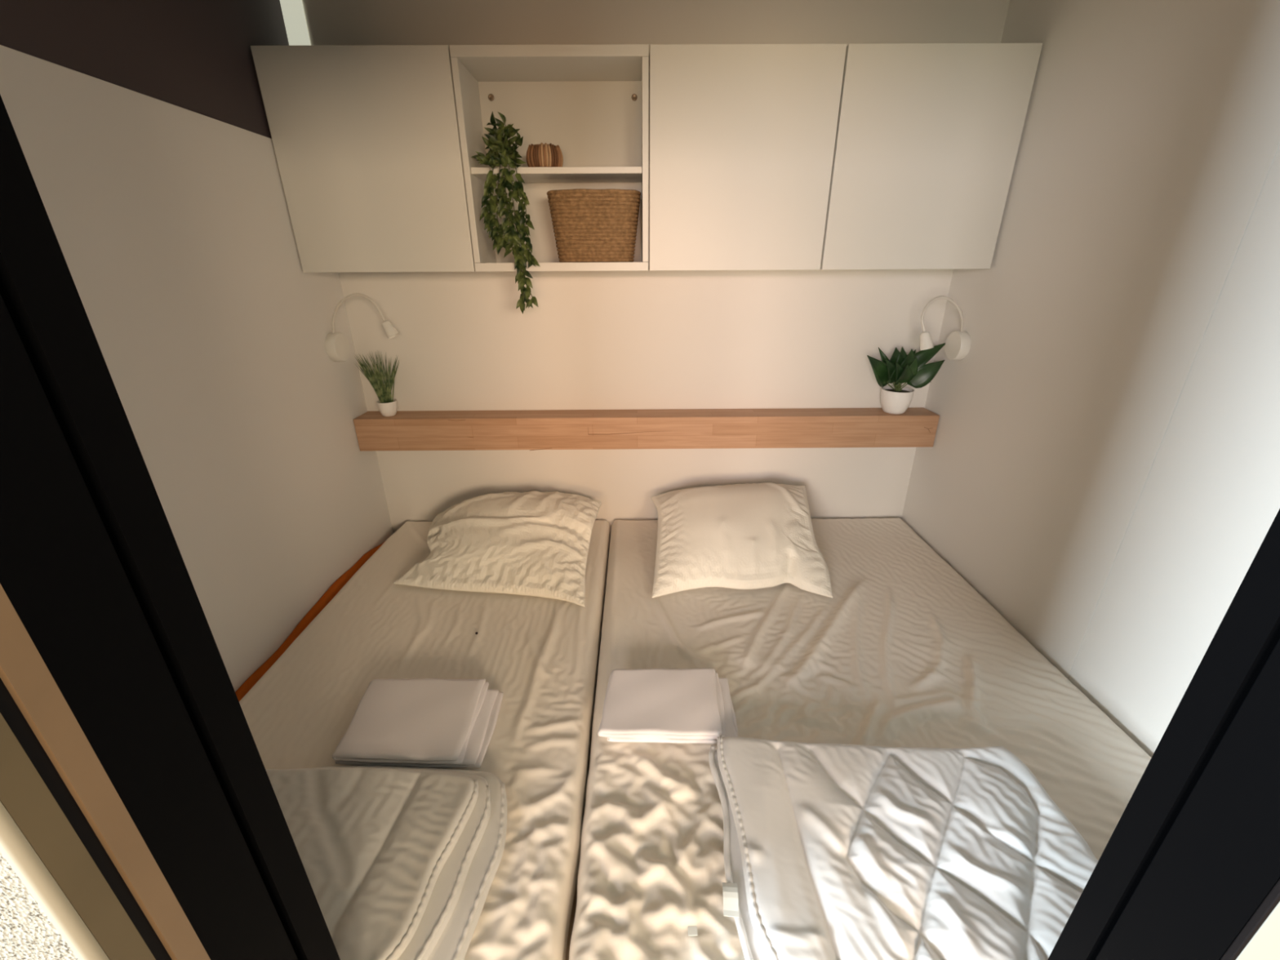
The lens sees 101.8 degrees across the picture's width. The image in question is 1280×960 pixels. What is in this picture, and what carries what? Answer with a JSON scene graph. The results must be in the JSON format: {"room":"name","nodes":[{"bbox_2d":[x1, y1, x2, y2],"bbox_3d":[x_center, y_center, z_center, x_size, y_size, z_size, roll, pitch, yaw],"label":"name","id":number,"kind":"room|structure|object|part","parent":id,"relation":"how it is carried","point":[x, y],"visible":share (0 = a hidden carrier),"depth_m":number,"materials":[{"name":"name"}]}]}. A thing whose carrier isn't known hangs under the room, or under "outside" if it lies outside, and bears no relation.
{"room":"bedroom","nodes":[
{"label":"bedroom","id":0,"kind":"room"},
{"bbox_2d":[0,852,78,959],"bbox_3d":[-1.121,0.192,0.362,1.526,2.200,0.142,0,22,0],"label":"wall","id":1,"kind":"structure","parent":0,"point":[26,931],"depth_m":0.33,"materials":[{"name":"paint"}]},
{"bbox_2d":[0,800,109,959],"bbox_3d":[-0.357,0.380,0.367,0.012,1.840,0.006,0,22,0],"label":"trim","id":2,"kind":"structure","parent":1,"relation":"attached to","point":[15,847],"depth_m":0.31,"materials":[{"name":"beige"}]},
{"bbox_2d":[0,0,393,691],"bbox_3d":[-1.012,-0.100,1.066,0.045,2.200,1.660,0,22,0],"label":"wall","id":3,"kind":"structure","parent":0,"point":[171,224],"depth_m":1.20,"materials":[{"name":"white paint"}]},
{"bbox_2d":[324,293,399,361],"bbox_3d":[-0.878,-0.485,1.662,0.235,0.211,0.101,0,22,0],"label":"reading lamp","id":4,"kind":"object","parent":3,"relation":"attached to","point":[336,344],"visible":1,"depth_m":1.65,"materials":[{"name":"white metal"}]},
{"bbox_3d":[-0.980,-0.431,1.688,0.030,0.092,0.092,0,22,0],"label":"wall plate","id":5,"kind":"part","parent":4,"relation":"part of","materials":[{"name":"white metal"}]},
{"bbox_2d":[377,399,397,417],"bbox_3d":[-0.886,-0.252,1.831,0.063,0.052,0.063,0,22,0],"label":"pot","id":6,"kind":"object","parent":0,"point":[387,407],"depth_m":1.81,"materials":[{"name":"white ceramic"}]},
{"bbox_2d":[302,0,1009,556],"bbox_3d":[-0.204,-0.434,1.864,2.616,2.200,0.060,0,22,0],"label":"wall","id":7,"kind":"structure","parent":0,"point":[687,339],"depth_m":1.80,"materials":[{"name":"white paint"}]},
{"bbox_2d":[280,0,311,45],"bbox_3d":[-0.973,-1.312,1.460,0.061,0.240,0.004,0,22,0],"label":"window","id":8,"kind":"structure","parent":7,"relation":"in","point":[293,13],"depth_m":1.47,"materials":[{"name":"white glass"}]},
{"bbox_2d":[250,44,475,272],"bbox_3d":[-0.742,-0.899,1.524,0.505,0.538,0.204,0,22,0],"label":"upper cabinet","id":9,"kind":"object","parent":7,"relation":"attached to","point":[366,139],"visible":0.88,"depth_m":1.42,"materials":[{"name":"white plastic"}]},
{"bbox_2d":[448,44,648,271],"bbox_3d":[-0.232,-0.903,1.526,0.510,0.538,0.204,0,22,0],"label":"upper cabinet","id":10,"kind":"object","parent":7,"relation":"attached to","point":[591,101],"visible":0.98,"depth_m":1.53,"materials":[{"name":"white plastic"}]},
{"bbox_3d":[-0.479,-0.901,1.525,0.017,0.488,0.204,0,22,0],"label":"panel","id":11,"kind":"part","parent":10,"relation":"part of","materials":[{"name":"white plastic"}]},
{"bbox_2d":[471,111,540,314],"bbox_3d":[-0.382,-0.745,1.479,0.140,0.517,0.133,-12,25,-26],"label":"vine","id":12,"kind":"object","parent":10,"relation":"hanging from","point":[498,143],"visible":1,"depth_m":1.44,"materials":[{"name":"green plant"}]},
{"bbox_2d":[525,142,563,167],"bbox_3d":[-0.272,-0.918,1.485,0.105,0.060,0.106,0,22,0],"label":"candle holder","id":13,"kind":"object","parent":10,"relation":"on","point":[540,155],"visible":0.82,"depth_m":1.45,"materials":[{"name":"brown wood"}]},
{"bbox_2d":[533,143,554,167],"bbox_3d":[-0.272,-0.918,1.485,0.088,0.057,0.088,0,22,0],"label":"decorative bowl","id":14,"kind":"object","parent":13,"relation":"on","point":[543,153],"depth_m":1.44,"materials":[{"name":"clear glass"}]},
{"bbox_3d":[-0.233,-1.140,1.428,0.510,0.025,0.204,0,22,0],"label":"panel","id":15,"kind":"part","parent":10,"relation":"part of","materials":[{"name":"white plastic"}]},
{"bbox_2d":[471,166,642,183],"bbox_3d":[-0.232,-0.895,1.530,0.475,0.016,0.180,0,22,0],"label":"shelf","id":16,"kind":"object","parent":10,"relation":"attached to","point":[566,175],"depth_m":1.47,"materials":[{"name":"white plastic"}]},
{"bbox_3d":[-0.233,-0.939,1.614,0.476,0.488,0.008,0,22,0],"label":"panel","id":17,"kind":"part","parent":10,"relation":"part of","materials":[{"name":"grey wood"}]},
{"bbox_3d":[-0.231,-0.666,1.624,0.510,0.024,0.204,0,22,0],"label":"panel","id":18,"kind":"part","parent":10,"relation":"part of","materials":[{"name":"white plastic"}]},
{"bbox_2d":[546,188,640,262],"bbox_3d":[-0.135,-0.763,1.575,0.277,0.190,0.171,0,22,0],"label":"basket","id":19,"kind":"object","parent":10,"relation":"on","point":[590,225],"visible":0.99,"depth_m":1.51,"materials":[{"name":"wicker"}]},
{"bbox_3d":[0.014,-0.904,1.528,0.017,0.488,0.204,0,22,0],"label":"panel","id":20,"kind":"part","parent":10,"relation":"part of","materials":[{"name":"white plastic"}]},
{"bbox_2d":[353,407,939,450],"bbox_3d":[0.025,-0.183,1.875,2.034,0.118,0.112,0,22,0],"label":"ledge","id":21,"kind":"object","parent":7,"relation":"attached to","point":[766,428],"visible":1,"depth_m":1.83,"materials":[{"name":"brown wood"}]},
{"bbox_2d":[354,351,399,417],"bbox_3d":[-0.899,-0.330,1.794,0.166,0.224,0.082,0,22,0],"label":"potted grass","id":22,"kind":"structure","parent":21,"relation":"on","point":[387,406],"depth_m":1.80,"materials":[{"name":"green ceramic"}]},
{"bbox_2d":[866,342,945,413],"bbox_3d":[0.887,-0.349,1.791,0.275,0.245,0.131,0,22,0],"label":"potted plant","id":23,"kind":"object","parent":21,"relation":"on","point":[912,369],"visible":1,"depth_m":1.75,"materials":[{"name":"green plant"}]},
{"bbox_3d":[0.901,-0.279,1.834,0.105,0.082,0.105,0,22,0],"label":"pot","id":24,"kind":"part","parent":23,"relation":"part of","materials":[{"name":"white ceramic"}]},
{"bbox_2d":[648,43,846,271],"bbox_3d":[0.278,-0.907,1.529,0.507,0.538,0.204,0,22,0],"label":"upper cabinet","id":25,"kind":"object","parent":7,"relation":"attached to","point":[742,137],"visible":0.96,"depth_m":1.43,"materials":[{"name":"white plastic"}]},
{"bbox_2d":[820,43,1042,270],"bbox_3d":[0.786,-0.910,1.531,0.501,0.538,0.204,0,22,0],"label":"upper cabinet","id":26,"kind":"object","parent":7,"relation":"attached to","point":[928,135],"visible":0.9,"depth_m":1.43,"materials":[{"name":"white plastic"}]},
{"bbox_2d":[901,0,1279,757],"bbox_3d":[1.080,-0.122,1.094,0.060,2.200,1.620,0,22,0],"label":"wall","id":27,"kind":"structure","parent":0,"point":[1151,131],"depth_m":1.13,"materials":[{"name":"white paint"}]},
{"bbox_2d":[920,295,970,359],"bbox_3d":[0.960,-0.466,1.618,0.256,0.202,0.089,-17,28,-34],"label":"reading lamp","id":28,"kind":"object","parent":27,"relation":"attached to","point":[957,344],"visible":1,"depth_m":1.65,"materials":[{"name":"white metal"}]},
{"bbox_3d":[1.030,-0.436,1.689,0.030,0.092,0.092,0,22,0],"label":"wall plate","id":29,"kind":"part","parent":28,"relation":"part of","materials":[{"name":"white metal"}]},
{"bbox_2d":[1065,133,1279,678],"bbox_3d":[1.050,-0.239,0.984,0.002,1.900,0.007,0,22,0],"label":"trim","id":30,"kind":"structure","parent":27,"relation":"attached to","point":[1276,147],"depth_m":1.00,"materials":[{"name":"white"}]},
{"bbox_2d":[1235,901,1279,959],"bbox_3d":[1.194,0.167,0.392,1.412,2.200,0.100,0,22,0],"label":"wall","id":31,"kind":"structure","parent":0,"point":[1264,944],"depth_m":0.42,"materials":[{"name":"white paint"}]},
{"bbox_3d":[-0.287,1.638,-0.191,5.400,0.060,5.600,0,22,0],"label":"floor","id":32,"kind":"structure","parent":0,"visible":0},
{"bbox_2d":[574,582,606,915],"bbox_3d":[0.051,0.758,1.516,1.986,0.260,1.478,0,22,0],"label":"bed base","id":33,"kind":"object","parent":32,"relation":"on","point":[606,583],"visible":0.02,"depth_m":1.29,"materials":[{"name":"beige"}]},
{"bbox_2d":[235,541,385,701],"bbox_3d":[-0.968,0.573,1.441,0.036,0.272,1.440,0,22,0],"label":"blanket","id":34,"kind":"object","parent":33,"relation":"on","point":[333,590],"visible":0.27,"depth_m":1.52,"materials":[{"name":"orange fabric"}]},
{"bbox_2d":[565,563,608,959],"bbox_3d":[-0.526,0.549,1.429,0.803,0.197,1.466,0,22,0],"label":"mattress","id":35,"kind":"object","parent":33,"relation":"on","point":[573,910],"visible":0.02,"depth_m":0.93,"materials":[{"name":"beige fabric"}]},
{"bbox_2d":[239,520,610,959],"bbox_3d":[-0.530,0.465,1.392,0.834,0.091,1.481,0,22,0],"label":"fitted sheet","id":36,"kind":"object","parent":35,"relation":"on","point":[542,654],"visible":0.41,"depth_m":1.24,"materials":[{"name":"white fabric"}]},
{"bbox_2d":[265,765,506,959],"bbox_3d":[-0.579,0.606,0.849,0.702,0.060,0.344,0,22,0],"label":"duvet","id":37,"kind":"object","parent":36,"relation":"on","point":[399,863],"visible":0.49,"depth_m":0.83,"materials":[{"name":"white fabric"}]},
{"bbox_2d":[332,678,503,768],"bbox_3d":[-0.466,0.514,1.111,0.318,0.038,0.218,0,22,0],"label":"linens","id":38,"kind":"object","parent":36,"relation":"on","point":[409,722],"visible":1,"depth_m":1.09,"materials":[{"name":"white fabric"}]},
{"bbox_2d":[393,490,601,607],"bbox_3d":[-0.457,0.189,1.728,0.631,0.166,0.546,0,22,0],"label":"pillow","id":39,"kind":"object","parent":36,"relation":"on","point":[534,543],"visible":1,"depth_m":1.66,"materials":[{"name":"white fabric"}]},
{"bbox_3d":[0.468,0.542,1.434,1.129,0.197,1.466,0,22,0],"label":"mattress","id":40,"kind":"object","parent":33,"relation":"on","visible":0},
{"bbox_2d":[568,517,1151,959],"bbox_3d":[0.469,0.454,1.395,1.160,0.100,1.481,0,22,0],"label":"fitted sheet","id":41,"kind":"object","parent":40,"relation":"on","point":[904,651],"visible":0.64,"depth_m":1.19,"materials":[{"name":"white fabric"}]},
{"bbox_2d":[597,667,737,743],"bbox_3d":[0.061,0.492,1.146,0.297,0.039,0.197,0,22,0],"label":"linens","id":42,"kind":"object","parent":41,"relation":"on","point":[647,705],"visible":0.98,"depth_m":1.11,"materials":[{"name":"white fabric"}]},
{"bbox_2d":[651,482,832,598],"bbox_3d":[0.324,0.167,1.747,0.581,0.189,0.536,0,22,0],"label":"pillow","id":43,"kind":"object","parent":41,"relation":"on","point":[752,535],"visible":1,"depth_m":1.66,"materials":[{"name":"white fabric"}]},
{"bbox_2d":[708,735,1097,959],"bbox_3d":[0.462,0.593,0.869,0.677,0.060,0.385,0,22,0],"label":"duvet","id":44,"kind":"object","parent":41,"relation":"on","point":[832,851],"visible":0.94,"depth_m":0.82,"materials":[{"name":"white fabric"}]},
{"bbox_3d":[0.063,-0.669,0.022,0.904,0.360,0.130,0,22,0],"label":"wall","id":45,"kind":"structure","parent":0,"visible":0},
{"bbox_2d":[0,94,1279,959],"bbox_3d":[0.068,0.347,0.442,0.902,1.840,0.151,0,22,0],"label":"door frame","id":46,"kind":"structure","parent":45,"relation":"in","point":[132,767],"depth_m":0.38,"materials":[{"name":"black metal"}]},
{"bbox_3d":[-0.367,0.342,0.461,0.031,1.840,0.105,0,22,0],"label":"frame post","id":47,"kind":"part","parent":46,"relation":"part of","materials":[{"name":"black metal"}]},
{"bbox_3d":[0.502,0.335,0.465,0.035,1.840,0.105,0,22,0],"label":"frame post","id":48,"kind":"part","parent":46,"relation":"part of","materials":[{"name":"black metal"}]}
]}

